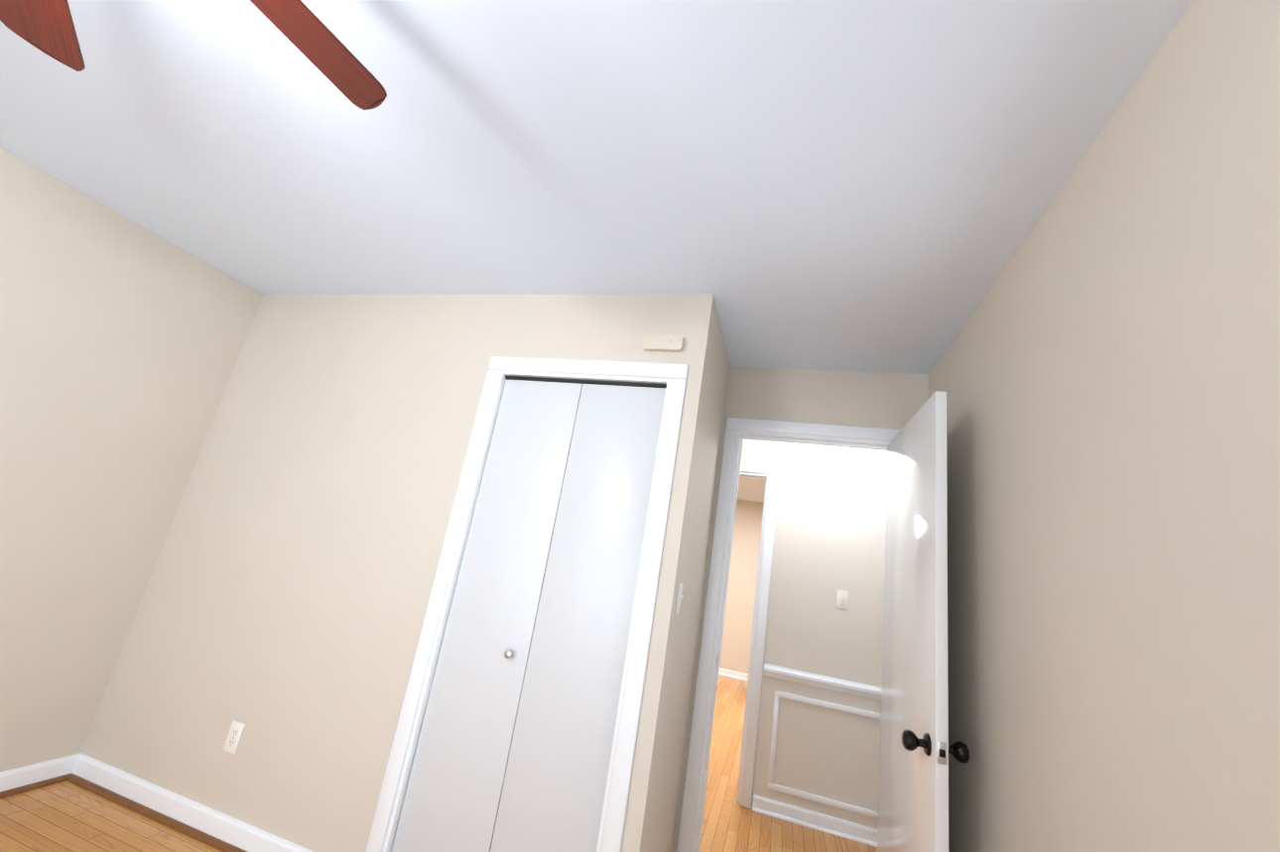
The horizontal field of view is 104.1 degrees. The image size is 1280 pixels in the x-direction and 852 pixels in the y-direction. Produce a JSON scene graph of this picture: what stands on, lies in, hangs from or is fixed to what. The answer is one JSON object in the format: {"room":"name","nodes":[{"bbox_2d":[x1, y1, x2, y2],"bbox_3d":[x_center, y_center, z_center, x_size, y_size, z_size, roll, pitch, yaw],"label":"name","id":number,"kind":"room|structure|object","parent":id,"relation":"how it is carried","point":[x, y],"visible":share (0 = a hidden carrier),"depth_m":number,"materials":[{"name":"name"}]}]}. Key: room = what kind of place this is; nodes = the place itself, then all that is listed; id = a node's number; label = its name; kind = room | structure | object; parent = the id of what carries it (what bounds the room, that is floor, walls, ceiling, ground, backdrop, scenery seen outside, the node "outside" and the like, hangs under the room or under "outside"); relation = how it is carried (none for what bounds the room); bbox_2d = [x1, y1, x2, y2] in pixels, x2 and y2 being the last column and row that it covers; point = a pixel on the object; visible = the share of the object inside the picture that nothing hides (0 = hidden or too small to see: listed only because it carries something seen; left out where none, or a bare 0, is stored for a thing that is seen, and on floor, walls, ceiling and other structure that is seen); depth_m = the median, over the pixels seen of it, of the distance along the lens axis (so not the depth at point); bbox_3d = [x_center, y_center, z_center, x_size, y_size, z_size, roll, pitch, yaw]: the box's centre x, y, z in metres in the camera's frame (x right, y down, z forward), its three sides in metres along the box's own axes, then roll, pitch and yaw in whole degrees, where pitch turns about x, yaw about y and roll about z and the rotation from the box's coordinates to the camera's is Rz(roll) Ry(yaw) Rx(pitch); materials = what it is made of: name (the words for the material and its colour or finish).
{"room":"empty bedroom","nodes":[
{"label":"empty bedroom","id":0,"kind":"room"},
{"bbox_2d":[0,147,262,772],"bbox_3d":[-2.798,-0.037,1.190,0.110,2.440,4.520,5,-16,17],"label":"wall","id":1,"kind":"structure","parent":0,"point":[122,338],"depth_m":2.20,"materials":[{"name":"paint"}]},
{"bbox_2d":[0,755,75,791],"bbox_3d":[-3.005,0.992,0.567,0.013,0.092,3.650,5,-16,17],"label":"baseboard","id":2,"kind":"structure","parent":1,"relation":"attached to","point":[24,776],"depth_m":2.12,"materials":[{"name":"white wood"}]},
{"bbox_2d":[81,293,716,851],"bbox_3d":[-1.157,0.517,2.243,2.710,2.440,0.110,5,-16,17],"label":"wall","id":3,"kind":"structure","parent":0,"point":[282,605],"depth_m":2.24,"materials":[{"name":"paint"}]},
{"bbox_2d":[67,753,312,851],"bbox_3d":[-1.760,1.586,2.006,1.580,0.092,0.013,5,-16,17],"label":"baseboard","id":4,"kind":"structure","parent":3,"relation":"attached to","point":[217,825],"depth_m":2.04,"materials":[{"name":"white wood"}]},
{"bbox_2d":[223,720,245,755],"bbox_3d":[-1.694,1.298,2.081,0.070,0.114,0.008,5,-16,17],"label":"outlet","id":5,"kind":"object","parent":3,"relation":"attached to","point":[233,737],"visible":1,"depth_m":2.08,"materials":[{"name":"beige plastic"}]},
{"bbox_2d":[365,356,688,851],"bbox_3d":[-0.393,0.735,1.953,0.930,2.110,0.129,5,-16,17],"label":"trim","id":6,"kind":"structure","parent":3,"relation":"attached to","point":[386,819],"depth_m":1.93,"materials":[{"name":"white wood"}]},
{"bbox_2d":[391,376,666,851],"bbox_3d":[-0.406,0.760,1.919,0.768,2.017,0.070,5,-16,17],"label":"bifold closet door","id":7,"kind":"structure","parent":3,"relation":"in","point":[513,749],"depth_m":1.91,"materials":[{"name":"wood"}]},
{"bbox_2d":[641,334,684,352],"bbox_3d":[0.097,-0.348,2.093,0.170,0.068,0.026,5,-16,17],"label":"door chime","id":8,"kind":"object","parent":3,"relation":"attached to","point":[665,342],"visible":0.94,"depth_m":2.08,"materials":[{"name":"beige plastic"}]},
{"bbox_2d":[0,674,877,851],"bbox_3d":[-0.039,2.119,2.528,5.300,0.120,10.050,5,-16,17],"label":"floor","id":9,"kind":"structure","parent":0,"point":[65,817],"depth_m":2.13,"materials":[{"name":"brown wood"}]},
{"bbox_2d":[0,773,247,851],"bbox_3d":[-1.202,1.274,0.386,3.600,0.019,4.410,5,-16,17],"label":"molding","id":10,"kind":"structure","parent":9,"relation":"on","point":[177,826],"depth_m":2.06,"materials":[{"name":"brown wood"}]},
{"bbox_2d":[0,0,1193,503],"bbox_3d":[0.357,-0.321,3.193,5.300,0.120,10.050,5,-16,17],"label":"ceiling","id":11,"kind":"structure","parent":0,"point":[847,185],"depth_m":1.48,"materials":[{"name":"paint"}]},
{"bbox_2d":[0,0,386,110],"bbox_3d":[-0.901,-0.917,0.608,1.205,0.477,1.256,5,-16,17],"label":"ceiling fan","id":12,"kind":"object","parent":11,"relation":"hanging from","point":[47,27],"visible":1,"depth_m":1.05,"materials":[{"name":"brown wood"}]},
{"bbox_2d":[645,308,729,851],"bbox_3d":[0.180,0.727,2.215,0.110,2.440,0.650,5,-16,17],"label":"wall","id":13,"kind":"structure","parent":0,"point":[664,812],"depth_m":2.16,"materials":[{"name":"paint"}]},
{"bbox_2d":[674,583,683,615],"bbox_3d":[0.156,0.657,1.896,0.018,0.114,0.070,5,-16,17],"label":"light switch","id":14,"kind":"object","parent":13,"relation":"attached to","point":[679,598],"visible":1,"depth_m":1.89,"materials":[{"name":"white plastic"}]},
{"bbox_2d":[719,500,764,674],"bbox_3d":[1.677,2.322,7.175,4.320,2.440,0.110,5,-16,17],"label":"wall","id":15,"kind":"structure","parent":0,"point":[738,615],"depth_m":7.17,"materials":[{"name":"paint"}]},
{"bbox_2d":[718,667,748,680],"bbox_3d":[1.476,3.428,6.804,4.100,0.076,0.028,5,-16,17],"label":"baseboard","id":16,"kind":"structure","parent":15,"relation":"attached to","point":[727,673],"depth_m":6.86,"materials":[{"name":"white wood"}]},
{"bbox_2d":[672,366,928,851],"bbox_3d":[0.092,0.823,2.622,4.920,2.440,0.110,5,-16,17],"label":"wall","id":17,"kind":"structure","parent":0,"point":[894,401],"depth_m":2.61,"materials":[{"name":"paint"}]},
{"bbox_2d":[676,417,900,851],"bbox_3d":[0.762,1.024,2.370,0.915,2.135,0.142,5,-16,17],"label":"door frame","id":18,"kind":"structure","parent":17,"relation":"attached to","point":[737,431],"depth_m":2.49,"materials":[{"name":"white wood"}]},
{"bbox_2d":[877,390,970,851],"bbox_3d":[0.998,0.958,1.855,0.183,2.038,0.768,5,-16,15],"label":"bedroom door","id":19,"kind":"structure","parent":17,"relation":"in","point":[916,749],"depth_m":1.76,"materials":[{"name":"white wood"}]},
{"bbox_2d":[740,438,888,829],"bbox_3d":[0.633,1.136,3.446,4.320,2.440,0.110,5,-16,17],"label":"wall","id":20,"kind":"structure","parent":0,"point":[829,543],"depth_m":3.20,"materials":[{"name":"paint"}]},
{"bbox_2d":[736,463,779,808],"bbox_3d":[0.408,1.277,3.464,0.920,2.110,0.142,5,-16,17],"label":"door frame","id":21,"kind":"structure","parent":20,"relation":"attached to","point":[769,474],"depth_m":3.27,"materials":[{"name":"white wood"}]},
{"bbox_2d":[752,794,877,847],"bbox_3d":[1.531,2.329,2.740,1.795,0.076,0.028,5,-16,17],"label":"baseboard","id":22,"kind":"structure","parent":20,"relation":"attached to","point":[820,822],"depth_m":2.90,"materials":[{"name":"white wood"}]},
{"bbox_2d":[763,663,881,819],"bbox_3d":[0.500,1.830,3.189,4.100,0.682,0.024,5,-16,17],"label":"trim","id":23,"kind":"structure","parent":20,"relation":"attached to","point":[827,683],"depth_m":3.05,"materials":[{"name":"white wood"}]},
{"bbox_2d":[836,590,849,610],"bbox_3d":[1.299,1.113,3.197,0.070,0.114,0.018,5,-16,17],"label":"light switch","id":24,"kind":"object","parent":20,"relation":"attached to","point":[842,599],"visible":1,"depth_m":3.20,"materials":[{"name":"beige plastic"}]},
{"bbox_2d":[928,0,1279,851],"bbox_3d":[0.740,0.244,0.110,0.110,2.440,4.520,5,-16,17],"label":"wall","id":25,"kind":"structure","parent":0,"point":[1103,375],"depth_m":0.96,"materials":[{"name":"paint"}]}
]}

